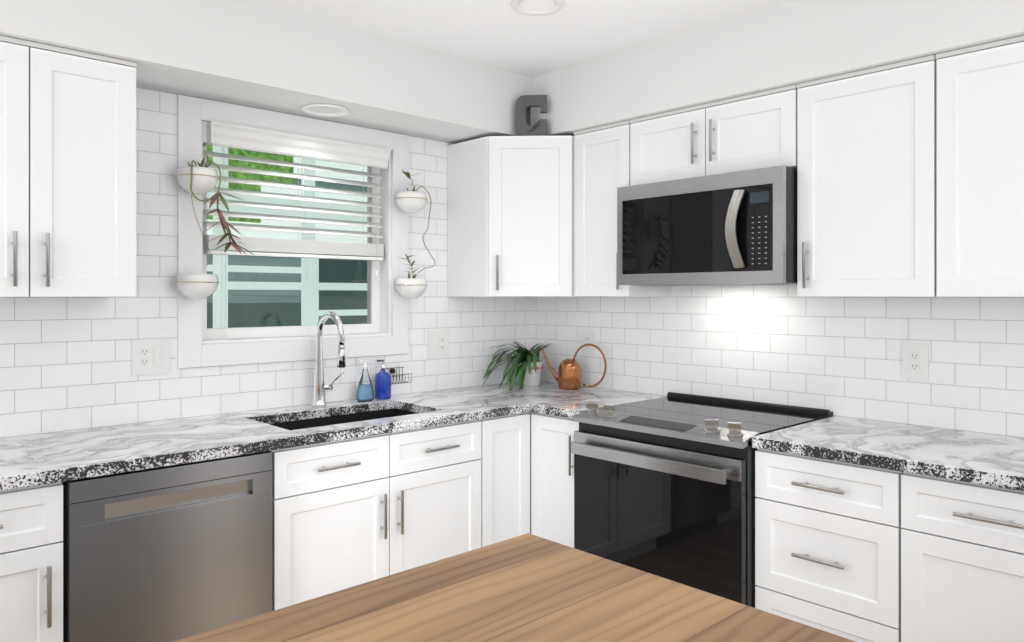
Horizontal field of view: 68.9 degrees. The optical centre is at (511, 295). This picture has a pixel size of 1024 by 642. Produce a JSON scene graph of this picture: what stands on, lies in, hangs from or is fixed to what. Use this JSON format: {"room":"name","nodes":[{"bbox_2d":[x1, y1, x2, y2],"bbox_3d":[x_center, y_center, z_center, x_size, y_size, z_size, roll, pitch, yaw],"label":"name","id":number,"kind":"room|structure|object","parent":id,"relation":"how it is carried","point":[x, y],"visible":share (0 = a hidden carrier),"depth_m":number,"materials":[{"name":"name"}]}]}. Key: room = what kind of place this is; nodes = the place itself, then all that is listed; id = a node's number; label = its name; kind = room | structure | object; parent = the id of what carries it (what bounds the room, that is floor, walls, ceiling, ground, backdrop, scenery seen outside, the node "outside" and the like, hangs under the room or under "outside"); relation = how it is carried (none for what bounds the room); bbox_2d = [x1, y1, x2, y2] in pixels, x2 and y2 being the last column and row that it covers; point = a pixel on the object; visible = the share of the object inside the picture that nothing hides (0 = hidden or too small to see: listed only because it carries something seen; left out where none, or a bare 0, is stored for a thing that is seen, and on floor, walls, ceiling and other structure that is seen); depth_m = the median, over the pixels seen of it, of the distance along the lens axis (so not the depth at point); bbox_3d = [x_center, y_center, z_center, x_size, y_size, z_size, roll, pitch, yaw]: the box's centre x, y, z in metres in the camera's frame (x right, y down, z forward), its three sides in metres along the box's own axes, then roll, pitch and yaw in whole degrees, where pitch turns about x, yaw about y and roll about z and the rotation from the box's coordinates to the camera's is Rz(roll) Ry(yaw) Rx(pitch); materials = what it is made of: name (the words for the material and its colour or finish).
{"room":"kitchen","nodes":[
{"label":"kitchen","id":0,"kind":"room"},
{"bbox_2d":[0,0,1023,143],"bbox_3d":[-0.014,-0.924,0.234,5.600,0.300,5.600,0,0,-43],"label":"soffit","id":1,"kind":"structure","parent":0,"point":[256,54],"depth_m":2.81,"materials":[{"name":"white paint"}]},
{"bbox_2d":[301,104,348,116],"bbox_3d":[-0.776,-0.779,3.105,0.194,0.029,0.194,0,0,-43],"label":"recessed light","id":2,"kind":"object","parent":1,"relation":"in","point":[307,110],"visible":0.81,"depth_m":3.11,"materials":[{"name":"white"}]},
{"bbox_2d":[630,84,797,185],"bbox_3d":[0.880,-0.623,3.102,0.351,0.299,0.759,0,0,-43],"label":"upper cabinet","id":3,"kind":"object","parent":1,"relation":"hanging from","point":[758,130],"visible":0.81,"depth_m":2.96,"materials":[{"name":"white wood"}]},
{"bbox_2d":[255,0,786,77],"bbox_3d":[-0.011,-1.104,0.319,5.720,0.060,5.720,0,0,-43],"label":"ceiling","id":4,"kind":"structure","parent":0,"point":[502,35],"depth_m":2.95,"materials":[{"name":"white paint"}]},
{"bbox_2d":[511,0,563,15],"bbox_3d":[0.093,-1.079,2.749,0.194,0.029,0.194,0,0,-43],"label":"recessed light","id":5,"kind":"object","parent":4,"relation":"in","point":[558,5],"visible":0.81,"depth_m":2.79,"materials":[{"name":"white"}]},
{"bbox_3d":[-0.011,1.416,0.319,5.720,0.060,5.720,0,0,-43],"label":"floor","id":6,"kind":"structure","parent":0,"visible":0},
{"bbox_2d":[0,482,62,641],"bbox_3d":[-1.606,0.948,2.122,0.457,0.876,0.664,0,0,-43],"label":"base cabinet","id":7,"kind":"object","parent":6,"relation":"on","point":[31,564],"visible":0.98,"depth_m":2.01,"materials":[{"name":"white wood"}]},
{"bbox_2d":[62,451,271,641],"bbox_3d":[-1.226,0.950,2.498,0.601,0.872,0.636,0,0,-43],"label":"dishwasher","id":8,"kind":"object","parent":6,"relation":"on","point":[171,553],"visible":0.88,"depth_m":2.24,"materials":[{"name":"metal"}]},
{"bbox_2d":[269,408,480,610],"bbox_3d":[-0.661,0.948,3.009,0.912,0.876,0.664,0,0,-43],"label":"base cabinet","id":9,"kind":"object","parent":6,"relation":"on","point":[348,513],"visible":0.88,"depth_m":2.74,"materials":[{"name":"white wood"}]},
{"bbox_2d":[172,533,855,641],"bbox_3d":[-0.015,0.926,0.075,1.980,0.920,1.970,0,0,-43],"label":"kitchen island","id":10,"kind":"object","parent":6,"relation":"on","point":[527,587],"visible":1,"depth_m":1.11,"materials":[{"name":"brown wood"}]},
{"bbox_2d":[479,412,578,547],"bbox_3d":[0.099,0.948,3.536,0.910,0.876,0.936,0,0,-43],"label":"base cabinet","id":11,"kind":"object","parent":6,"relation":"on","point":[527,472],"visible":0.35,"depth_m":3.21,"materials":[{"name":"white wood"}]},
{"bbox_2d":[0,381,601,490],"bbox_3d":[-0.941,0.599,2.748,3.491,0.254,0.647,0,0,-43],"label":"countertop","id":12,"kind":"structure","parent":11,"relation":"on","point":[54,457],"depth_m":2.60,"materials":[{"name":"stone"}]},
{"bbox_2d":[312,311,345,406],"bbox_3d":[-0.741,0.268,3.153,0.127,0.405,0.232,0,0,-43],"label":"faucet","id":13,"kind":"object","parent":12,"relation":"on","point":[321,387],"visible":1,"depth_m":3.17,"materials":[{"name":"silver metal"}]},
{"bbox_2d":[356,360,373,401],"bbox_3d":[-0.659,0.380,3.353,0.084,0.183,0.059,0,0,-43],"label":"soap bottle","id":14,"kind":"object","parent":12,"relation":"on","point":[365,392],"visible":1,"depth_m":3.34,"materials":[{"name":"blue"}]},
{"bbox_2d":[374,359,390,398],"bbox_3d":[-0.593,0.382,3.429,0.076,0.179,0.076,0,0,-43],"label":"soap bottle","id":15,"kind":"object","parent":12,"relation":"on","point":[382,383],"visible":1,"depth_m":3.40,"materials":[{"name":"blue"}]},
{"bbox_2d":[481,340,557,390],"bbox_3d":[0.063,0.355,3.885,0.454,0.231,0.341,0,0,-43],"label":"potted plant","id":16,"kind":"object","parent":12,"relation":"on","point":[529,368],"visible":0.98,"depth_m":3.83,"materials":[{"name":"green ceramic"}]},
{"bbox_2d":[541,343,606,389],"bbox_3d":[0.306,0.355,3.788,0.123,0.232,0.354,0,0,-43],"label":"watering can","id":17,"kind":"object","parent":12,"relation":"on","point":[569,374],"visible":1,"depth_m":3.75,"materials":[{"name":"orange metal"}]},
{"bbox_2d":[528,389,666,417],"bbox_3d":[0.413,0.490,3.367,0.671,0.037,0.257,0,0,-43],"label":"countertop","id":18,"kind":"structure","parent":11,"relation":"on","point":[572,404],"depth_m":3.37,"materials":[{"name":"stone"}]},
{"bbox_2d":[571,392,832,607],"bbox_3d":[0.740,0.909,2.971,0.750,0.955,0.754,0,0,-43],"label":"range","id":19,"kind":"object","parent":6,"relation":"on","point":[664,487],"visible":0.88,"depth_m":2.73,"materials":[{"name":"silver metal"}]},
{"bbox_2d":[755,449,902,641],"bbox_3d":[1.190,0.948,2.554,0.664,0.876,0.459,0,0,-43],"label":"drawers","id":20,"kind":"object","parent":6,"relation":"on","point":[827,545],"visible":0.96,"depth_m":2.33,"materials":[{"name":"white wood"}]},
{"bbox_2d":[901,472,1023,641],"bbox_3d":[1.506,0.948,2.217,0.664,0.876,0.459,0,0,-43],"label":"base cabinet","id":21,"kind":"object","parent":6,"relation":"on","point":[962,561],"visible":0.92,"depth_m":2.07,"materials":[{"name":"white wood"}]},
{"bbox_2d":[752,416,1023,490],"bbox_3d":[1.651,0.490,2.068,0.643,0.037,1.795,0,0,-43],"label":"countertop","id":22,"kind":"structure","parent":21,"relation":"on","point":[994,460],"depth_m":2.34,"materials":[{"name":"stone"}]},
{"bbox_3d":[-1.928,0.156,2.360,5.720,2.460,0.120,0,0,-43],"label":"wall","id":23,"kind":"structure","parent":0,"visible":0},
{"bbox_2d":[0,35,136,296],"bbox_3d":[-1.559,-0.384,2.369,0.607,0.777,0.351,0,0,-43],"label":"upper cabinet","id":24,"kind":"object","parent":23,"relation":"attached to","point":[67,172],"visible":1,"depth_m":2.34,"materials":[{"name":"white wood"}]},
{"bbox_2d":[0,87,531,437],"bbox_3d":[-1.199,-0.132,2.957,3.600,1.284,0.008,0,0,-43],"label":"tile","id":25,"kind":"structure","parent":23,"relation":"attached to","point":[65,363],"depth_m":2.84,"materials":[{"name":"white tile"}]},
{"bbox_2d":[131,338,169,375],"bbox_3d":[-1.353,0.228,2.799,0.135,0.133,0.009,0,0,-43],"label":"electrical outlet","id":26,"kind":"object","parent":25,"relation":"attached to","point":[150,356],"visible":1,"depth_m":2.80,"materials":[{"name":"white plastic"}]},
{"bbox_2d":[386,367,411,384],"bbox_3d":[-0.540,0.375,3.504,0.112,0.071,0.092,0,0,-43],"label":"sponge caddy","id":27,"kind":"object","parent":25,"relation":"attached to","point":[391,370],"visible":0.73,"depth_m":3.51,"materials":[{"name":"black plastic"}]},
{"bbox_2d":[427,330,448,357],"bbox_3d":[-0.367,0.240,3.725,0.135,0.133,0.009,0,0,-43],"label":"electrical outlet","id":28,"kind":"object","parent":25,"relation":"attached to","point":[438,343],"visible":1,"depth_m":3.73,"materials":[{"name":"white plastic"}]},
{"bbox_2d":[177,94,407,367],"bbox_3d":[-0.935,-0.246,3.278,1.071,1.051,0.137,0,0,-43],"label":"window","id":29,"kind":"structure","parent":23,"relation":"in","point":[198,345],"depth_m":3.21,"materials":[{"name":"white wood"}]},
{"bbox_2d":[175,157,257,298],"bbox_3d":[-1.116,-0.257,2.834,0.306,0.541,0.179,0,0,-10],"label":"planters","id":30,"kind":"object","parent":29,"relation":"hanging from","point":[192,179],"depth_m":2.79,"materials":[{"name":"white ceramic"}]},
{"bbox_2d":[203,121,390,339],"bbox_3d":[-0.913,-0.200,3.245,0.856,0.972,0.102,0,0,-43],"label":"window blind","id":31,"kind":"object","parent":29,"relation":"attached to","point":[222,134],"visible":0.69,"depth_m":3.22,"materials":[{"name":"white plastic"}]},
{"bbox_2d":[394,171,434,298],"bbox_3d":[-0.476,-0.286,3.470,0.177,0.602,0.227,0,0,20],"label":"planters","id":32,"kind":"object","parent":29,"relation":"hanging from","point":[413,201],"depth_m":3.45,"materials":[{"name":"white ceramic"}]},
{"bbox_3d":[2.071,0.156,2.192,0.120,2.460,5.600,0,0,-43],"label":"wall","id":33,"kind":"structure","parent":0,"visible":0},
{"bbox_2d":[447,136,576,296],"bbox_3d":[0.096,-0.376,3.754,0.601,0.762,0.598,0,0,-43],"label":"upper cabinet","id":34,"kind":"object","parent":33,"relation":"attached to","point":[510,216],"visible":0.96,"depth_m":3.53,"materials":[{"name":"white wood"}]},
{"bbox_2d":[515,95,546,135],"bbox_3d":[0.091,-0.857,3.568,0.150,0.195,0.030,0,0,4],"label":"letter","id":35,"kind":"object","parent":34,"relation":"on","point":[524,104],"visible":0.94,"depth_m":3.55,"materials":[{"name":"silver metal"}]},
{"bbox_2d":[574,120,670,296],"bbox_3d":[0.506,-0.384,3.500,0.351,0.777,0.327,0,0,-43],"label":"upper cabinet","id":36,"kind":"object","parent":33,"relation":"attached to","point":[601,164],"visible":0.52,"depth_m":3.42,"materials":[{"name":"white wood"}]},
{"bbox_2d":[617,165,796,285],"bbox_3d":[0.841,-0.256,3.065,0.458,0.420,0.754,0,0,-43],"label":"microwave","id":37,"kind":"object","parent":33,"relation":"attached to","point":[736,228],"visible":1,"depth_m":2.89,"materials":[{"name":"silver metal"}]},
{"bbox_2d":[532,284,1023,437],"bbox_3d":[1.343,-0.132,2.874,0.008,1.284,3.592,0,0,-43],"label":"tile","id":38,"kind":"structure","parent":33,"relation":"attached to","point":[787,345],"depth_m":3.02,"materials":[{"name":"white tile"}]},
{"bbox_2d":[582,329,594,355],"bbox_3d":[0.396,0.242,3.869,0.009,0.133,0.089,0,0,-43],"label":"electrical outlet","id":39,"kind":"object","parent":38,"relation":"attached to","point":[588,336],"visible":0.94,"depth_m":3.87,"materials":[{"name":"white plastic"}]},
{"bbox_2d":[902,342,928,379],"bbox_3d":[1.470,0.239,2.725,0.009,0.133,0.089,0,0,-43],"label":"electrical outlet","id":40,"kind":"object","parent":38,"relation":"attached to","point":[915,361],"visible":1,"depth_m":2.72,"materials":[{"name":"white plastic"}]},
{"bbox_2d":[797,55,936,296],"bbox_3d":[1.298,-0.384,2.656,0.351,0.777,0.459,0,0,-43],"label":"upper cabinet","id":41,"kind":"object","parent":33,"relation":"attached to","point":[866,182],"visible":0.96,"depth_m":2.55,"materials":[{"name":"white wood"}]},
{"bbox_2d":[936,35,1023,296],"bbox_3d":[1.614,-0.384,2.320,0.351,0.777,0.457,0,0,-43],"label":"upper cabinet","id":42,"kind":"object","parent":33,"relation":"attached to","point":[980,170],"visible":1,"depth_m":2.30,"materials":[{"name":"white wood"}]}
]}

